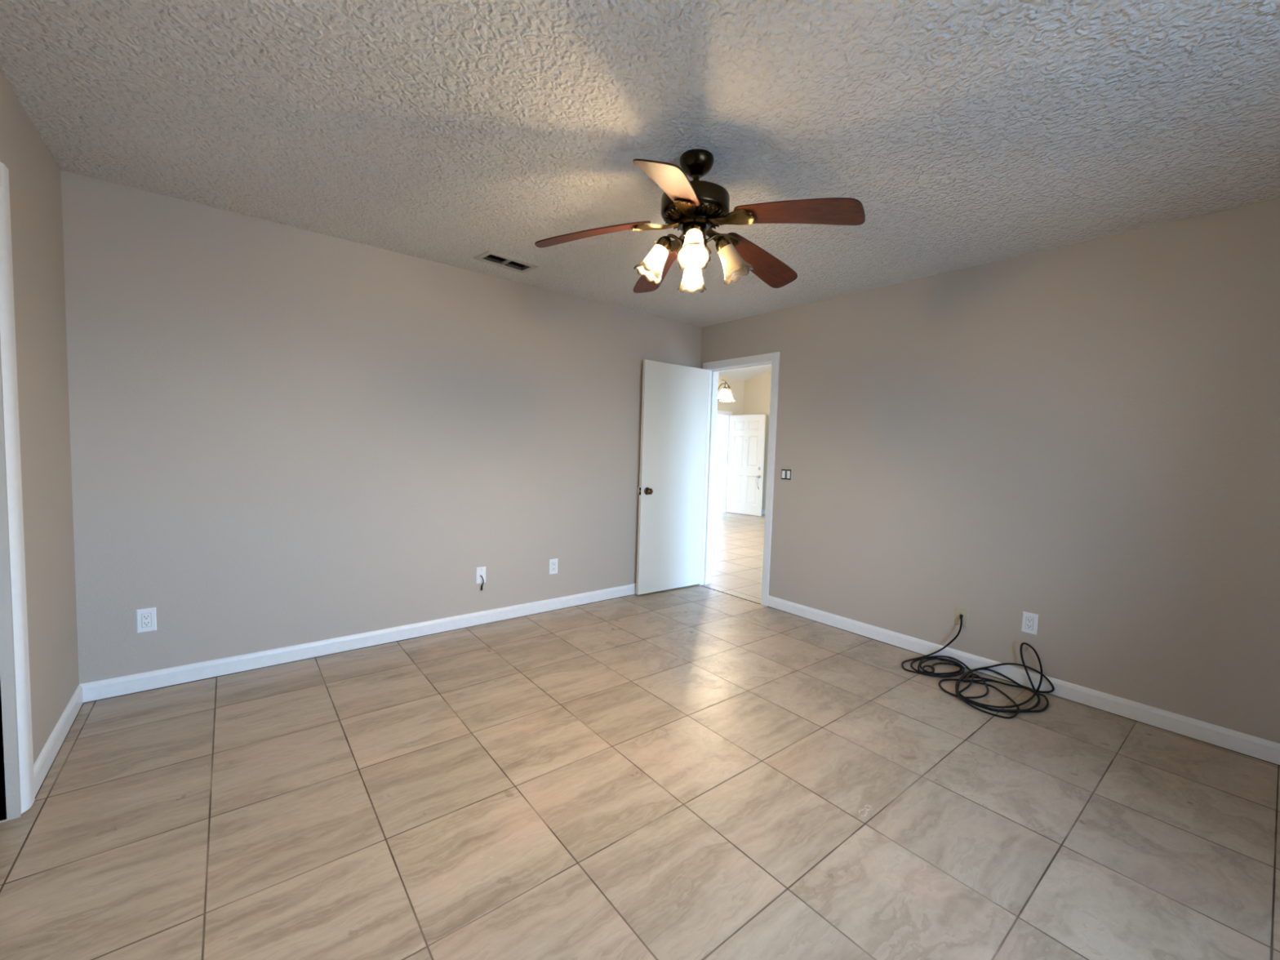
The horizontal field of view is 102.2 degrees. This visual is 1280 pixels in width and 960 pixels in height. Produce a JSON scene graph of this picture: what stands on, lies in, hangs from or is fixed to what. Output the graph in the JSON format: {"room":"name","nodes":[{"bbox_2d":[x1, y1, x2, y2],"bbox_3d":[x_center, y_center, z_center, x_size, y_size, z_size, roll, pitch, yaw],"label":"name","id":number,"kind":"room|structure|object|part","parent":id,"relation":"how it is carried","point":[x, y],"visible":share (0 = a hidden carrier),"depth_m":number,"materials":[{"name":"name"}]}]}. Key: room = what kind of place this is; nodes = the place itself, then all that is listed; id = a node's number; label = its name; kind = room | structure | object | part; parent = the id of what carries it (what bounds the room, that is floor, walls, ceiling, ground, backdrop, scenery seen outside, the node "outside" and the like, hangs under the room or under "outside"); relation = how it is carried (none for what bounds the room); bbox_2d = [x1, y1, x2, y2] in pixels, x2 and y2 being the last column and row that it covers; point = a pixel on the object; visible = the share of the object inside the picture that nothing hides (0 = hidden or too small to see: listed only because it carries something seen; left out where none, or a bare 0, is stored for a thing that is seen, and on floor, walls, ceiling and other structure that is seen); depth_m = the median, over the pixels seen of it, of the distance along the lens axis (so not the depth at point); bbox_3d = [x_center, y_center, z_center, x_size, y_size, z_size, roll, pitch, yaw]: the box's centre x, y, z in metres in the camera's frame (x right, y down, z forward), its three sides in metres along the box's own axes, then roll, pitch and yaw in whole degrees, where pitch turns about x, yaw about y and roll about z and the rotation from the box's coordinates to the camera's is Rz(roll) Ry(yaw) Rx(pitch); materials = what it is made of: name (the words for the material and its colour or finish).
{"room":"empty bedroom","nodes":[
{"label":"empty bedroom","id":0,"kind":"room"},
{"bbox_2d":[0,68,79,822],"bbox_3d":[-1.053,0.008,0.360,0.120,2.440,5.100,-1,4,-39],"label":"wall","id":1,"kind":"structure","parent":0,"point":[34,175],"depth_m":1.94,"materials":[{"name":"beige paint"}]},
{"bbox_2d":[0,161,35,820],"bbox_3d":[-1.478,0.121,0.932,0.095,2.110,1.971,-1,4,-39],"label":"trim","id":2,"kind":"structure","parent":1,"relation":"attached to","point":[7,328],"depth_m":1.68,"materials":[{"name":"white wood"}]},
{"bbox_2d":[33,684,83,798],"bbox_3d":[-2.373,1.036,2.112,0.013,0.089,0.862,-1,4,-39],"label":"baseboard","id":3,"kind":"structure","parent":1,"relation":"attached to","point":[43,762],"depth_m":2.05,"materials":[{"name":"white wood"}]},
{"bbox_2d":[60,169,702,684],"bbox_3d":[-1.343,-0.190,3.481,4.773,2.440,0.120,-1,4,-39],"label":"wall","id":4,"kind":"structure","parent":0,"point":[282,435],"depth_m":2.97,"materials":[{"name":"beige paint"}]},
{"bbox_2d":[136,607,156,633],"bbox_3d":[-2.454,0.698,2.569,0.072,0.117,0.008,-1,4,-39],"label":"wall outlet","id":5,"kind":"object","parent":4,"relation":"attached to","point":[146,619],"visible":1,"depth_m":2.57,"materials":[{"name":"white plastic"}]},
{"bbox_2d":[142,613,151,627],"bbox_3d":[-2.453,0.698,2.567,0.033,0.067,0.004,-1,4,-39],"label":"receptacle","id":6,"kind":"object","parent":5,"relation":"attached to","point":[146,617],"depth_m":2.57,"materials":[{"name":"white plastic"}]},
{"bbox_2d":[80,583,635,703],"bbox_3d":[-1.066,0.979,3.721,4.073,0.089,0.013,-1,4,-39],"label":"baseboard","id":7,"kind":"structure","parent":4,"relation":"attached to","point":[119,686],"depth_m":3.04,"materials":[{"name":"white wood"}]},
{"bbox_2d":[475,566,485,590],"bbox_3d":[-1.115,0.698,3.643,0.070,0.164,0.033,-1,4,-39],"label":"cable plate","id":8,"kind":"object","parent":4,"relation":"attached to","point":[480,571],"visible":1,"depth_m":3.64,"materials":[{"name":"white plastic"}]},
{"bbox_2d":[549,558,557,574],"bbox_3d":[-0.671,0.673,4.020,0.072,0.117,0.008,-1,4,-39],"label":"wall outlet","id":9,"kind":"object","parent":4,"relation":"attached to","point":[553,562],"visible":1,"depth_m":4.01,"materials":[{"name":"white plastic"}]},
{"bbox_2d":[551,562,555,570],"bbox_3d":[-0.670,0.673,4.018,0.033,0.067,0.004,-1,4,-39],"label":"receptacle","id":10,"kind":"object","parent":9,"relation":"attached to","point":[553,564],"depth_m":4.02,"materials":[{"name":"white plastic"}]},
{"bbox_2d":[0,511,1279,959],"bbox_3d":[1.149,1.096,4.686,10.123,0.120,9.110,-1,4,-39],"label":"floor","id":11,"kind":"structure","parent":0,"point":[686,772],"depth_m":1.83,"materials":[{"name":"tile"}]},
{"bbox_2d":[901,614,1054,719],"bbox_3d":[1.839,1.005,2.905,0.593,0.318,0.735,-1,4,-39],"label":"coaxial cable","id":12,"kind":"object","parent":11,"relation":"on","point":[963,677],"visible":1,"depth_m":2.92,"materials":[{"name":"black rubber"}]},
{"bbox_2d":[0,0,1279,327],"bbox_3d":[0.342,-1.315,1.383,4.773,0.160,5.340,-1,4,-39],"label":"ceiling","id":13,"kind":"structure","parent":0,"point":[965,133],"depth_m":1.80,"materials":[{"name":"white paint"}]},
{"bbox_2d":[473,250,538,273],"bbox_3d":[-0.847,-1.461,3.285,0.356,0.161,0.188,-2,5,-45],"label":"ceiling vent","id":14,"kind":"object","parent":13,"relation":"in","point":[490,257],"visible":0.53,"depth_m":3.31,"materials":[{"name":"metal"}]},
{"bbox_2d":[534,148,865,293],"bbox_3d":[0.257,-1.035,2.091,1.190,0.489,1.223,-1,4,-39],"label":"ceiling fan","id":15,"kind":"object","parent":13,"relation":"hanging from","point":[695,207],"visible":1,"depth_m":2.00,"materials":[{"name":"brown wood"}]},
{"bbox_3d":[-0.189,-0.992,2.088,0.463,0.098,0.143,2,16,1],"label":"blade","id":16,"kind":"part","parent":15,"relation":"part of","materials":[{"name":"brown wood"}]},
{"bbox_3d":[0.061,-0.884,2.091,0.129,0.133,0.129,30,5,3],"label":"lamp shade","id":17,"kind":"part","parent":15,"relation":"part of","materials":[{"name":"white glass"}]},
{"bbox_3d":[0.091,-1.006,2.458,0.143,0.098,0.463,-13,8,-18],"label":"blade","id":18,"kind":"part","parent":15,"relation":"part of","materials":[{"name":"brown wood"}]},
{"bbox_3d":[0.105,-0.958,1.681,0.143,0.098,0.463,16,7,13],"label":"blade","id":19,"kind":"part","parent":15,"relation":"part of","materials":[{"name":"brown wood"}]},
{"bbox_3d":[0.141,-0.948,2.080,0.076,0.085,0.014,2,3,5],"label":"lamp arm","id":20,"kind":"part","parent":15,"relation":"part of","materials":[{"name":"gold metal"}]},
{"bbox_3d":[0.227,-0.888,2.230,0.129,0.133,0.129,2,31,5],"label":"lamp shade","id":21,"kind":"part","parent":15,"relation":"part of","materials":[{"name":"white glass"}]},
{"bbox_3d":[0.200,-0.870,1.926,0.129,0.133,0.129,2,-25,5],"label":"lamp shade","id":22,"kind":"part","parent":15,"relation":"part of","materials":[{"name":"white glass"}]},
{"bbox_3d":[0.202,-0.894,1.937,0.045,0.104,0.045,2,-25,5],"label":"bulb","id":23,"kind":"part","parent":15,"relation":"part of","materials":[{"name":"white glass"}]},
{"bbox_3d":[0.290,-0.942,2.067,0.076,0.085,0.014,2,3,5],"label":"lamp arm","id":24,"kind":"part","parent":15,"relation":"part of","materials":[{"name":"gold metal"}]},
{"bbox_3d":[0.366,-0.874,2.065,0.129,0.133,0.129,-26,1,6],"label":"lamp shade","id":25,"kind":"part","parent":15,"relation":"part of","materials":[{"name":"white glass"}]},
{"bbox_3d":[0.530,-0.985,2.331,0.463,0.098,0.143,-1,-8,-41],"label":"blade","id":26,"kind":"part","parent":15,"relation":"part of","materials":[{"name":"brown wood"}]},
{"bbox_3d":[0.560,-0.955,1.855,0.463,0.098,0.143,4,-9,31],"label":"blade","id":27,"kind":"part","parent":15,"relation":"part of","materials":[{"name":"brown wood"}]},
{"bbox_2d":[717,376,744,500],"bbox_3d":[0.292,-1.591,9.555,5.230,4.600,0.140,-1,4,-39],"label":"wall","id":28,"kind":"structure","parent":0,"point":[737,386],"depth_m":10.81,"materials":[{"name":"beige paint"}]},
{"bbox_2d":[716,410,732,512],"bbox_3d":[1.442,-0.371,10.587,1.060,2.110,0.156,-1,4,-39],"label":"trim","id":29,"kind":"structure","parent":28,"relation":"attached to","point":[726,415],"depth_m":10.86,"materials":[{"name":"white wood"}]},
{"bbox_2d":[726,414,765,515],"bbox_3d":[2.129,-0.310,10.492,0.799,2.018,0.106,5,5,42],"label":"door","id":30,"kind":"structure","parent":28,"relation":"in","point":[747,432],"depth_m":10.48,"materials":[{"name":"white paint"}]},
{"bbox_2d":[718,364,771,380],"bbox_3d":[2.652,-2.780,6.626,5.230,1.955,7.490,-1,4,-39],"label":"ceiling","id":31,"kind":"structure","parent":0,"point":[744,374],"depth_m":10.43,"materials":[{"name":"white paint"}]},
{"bbox_2d":[717,379,734,402],"bbox_3d":[0.967,-1.708,7.082,0.823,1.414,0.794,-1,4,-39],"label":"chandelier","id":32,"kind":"object","parent":31,"relation":"hanging from","point":[726,393],"visible":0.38,"depth_m":6.95,"materials":[{"name":"glass"}]},
{"bbox_3d":[1.065,-1.200,6.974,0.014,0.292,0.366,-1,4,-39],"label":"lamp arm","id":33,"kind":"part","parent":32,"relation":"part of","materials":[{"name":"metal"}]},
{"bbox_3d":[1.130,-1.154,6.895,0.054,0.100,0.054,-1,4,-39],"label":"bulb","id":34,"kind":"part","parent":32,"relation":"part of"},
{"bbox_3d":[1.130,-1.147,6.895,0.224,0.126,0.224,-1,4,-39],"label":"lamp shade","id":35,"kind":"part","parent":32,"relation":"part of","materials":[{"name":"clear glass"}]},
{"bbox_3d":[1.128,-1.212,7.212,0.365,0.292,0.014,0,4,-21],"label":"lamp arm","id":36,"kind":"part","parent":32,"relation":"part of","materials":[{"name":"metal"}]},
{"bbox_3d":[1.225,-1.166,7.253,0.224,0.126,0.224,-1,4,-39],"label":"lamp shade","id":37,"kind":"part","parent":32,"relation":"part of","materials":[{"name":"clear glass"}]},
{"bbox_2d":[742,369,771,510],"bbox_3d":[4.603,-1.380,8.246,0.200,4.600,7.350,-1,4,-39],"label":"wall","id":38,"kind":"structure","parent":0,"point":[757,392],"depth_m":10.65,"materials":[{"name":"beige paint"}]},
{"bbox_2d":[700,197,1279,743],"bbox_3d":[1.044,-1.256,4.398,0.120,4.600,9.110,-1,4,-39],"label":"wall","id":39,"kind":"structure","parent":0,"point":[1083,437],"depth_m":2.80,"materials":[{"name":"beige paint"}]},
{"bbox_2d":[635,360,707,595],"bbox_3d":[0.305,-0.014,4.644,0.749,2.020,0.126,-1,4,-37],"label":"door","id":40,"kind":"structure","parent":39,"relation":"in","point":[674,397],"depth_m":4.62,"materials":[{"name":"white paint"}]},
{"bbox_3d":[0.081,0.098,4.439,0.058,0.053,0.050,-1,4,-37],"label":"knob","id":41,"kind":"part","parent":40,"relation":"part of","materials":[{"name":"brown metal"}]},
{"bbox_2d":[700,585,759,604],"bbox_3d":[0.798,1.027,4.642,0.023,0.001,0.708,-1,4,-39],"label":"trim","id":42,"kind":"structure","parent":39,"relation":"attached to","point":[700,585],"depth_m":4.63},
{"bbox_2d":[697,351,779,606],"bbox_3d":[0.884,-0.021,4.623,0.150,2.100,0.848,-1,4,-39],"label":"trim","id":43,"kind":"structure","parent":39,"relation":"attached to","point":[774,357],"depth_m":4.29,"materials":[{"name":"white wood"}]},
{"bbox_2d":[779,466,793,482],"bbox_3d":[1.177,-0.044,4.159,0.012,0.118,0.116,-1,4,-39],"label":"light switch","id":44,"kind":"object","parent":39,"relation":"attached to","point":[786,473],"visible":1,"depth_m":4.16,"materials":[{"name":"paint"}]},
{"bbox_3d":[1.162,-0.046,4.178,0.003,0.082,0.046,-1,4,-39],"label":"switch frame","id":45,"kind":"part","parent":44,"relation":"part of","materials":[{"name":"white plastic"}]},
{"bbox_3d":[1.192,-0.043,4.141,0.003,0.082,0.046,-1,4,-39],"label":"switch frame","id":46,"kind":"part","parent":44,"relation":"part of","materials":[{"name":"white plastic"}]},
{"bbox_2d":[954,605,968,626],"bbox_3d":[1.985,0.843,3.189,0.008,0.116,0.072,-1,4,-39],"label":"cable plate","id":47,"kind":"object","parent":39,"relation":"attached to","point":[959,611],"visible":1,"depth_m":3.18,"materials":[{"name":"beige plastic"}]},
{"bbox_2d":[767,595,1279,765],"bbox_3d":[2.396,1.147,2.688,0.013,0.089,4.202,-1,4,-39],"label":"baseboard","id":48,"kind":"structure","parent":39,"relation":"attached to","point":[1267,750],"depth_m":2.76,"materials":[{"name":"white wood"}]},
{"bbox_2d":[1021,611,1038,635],"bbox_3d":[2.203,0.810,2.920,0.008,0.117,0.072,-1,4,-39],"label":"wall outlet","id":49,"kind":"object","parent":39,"relation":"attached to","point":[1029,620],"visible":1,"depth_m":2.92,"materials":[{"name":"white plastic"}]},
{"bbox_2d":[1025,617,1033,630],"bbox_3d":[2.201,0.810,2.919,0.004,0.067,0.033,-1,4,-39],"label":"receptacle","id":50,"kind":"object","parent":49,"relation":"attached to","point":[1028,620],"depth_m":2.92,"materials":[{"name":"white plastic"}]},
{"label":"outside","id":51,"kind":"structure","parent":0,"visible":0},
{"bbox_2d":[713,483,720,511],"bbox_3d":[-4.989,0.423,13.343,30.000,0.120,12.110,-1,4,-39],"label":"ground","id":52,"kind":"structure","parent":51,"point":[717,498],"depth_m":14.58,"materials":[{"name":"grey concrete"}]},
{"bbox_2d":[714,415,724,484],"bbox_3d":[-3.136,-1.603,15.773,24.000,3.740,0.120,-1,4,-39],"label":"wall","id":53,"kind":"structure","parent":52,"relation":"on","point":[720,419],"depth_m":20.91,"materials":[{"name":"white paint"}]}
]}

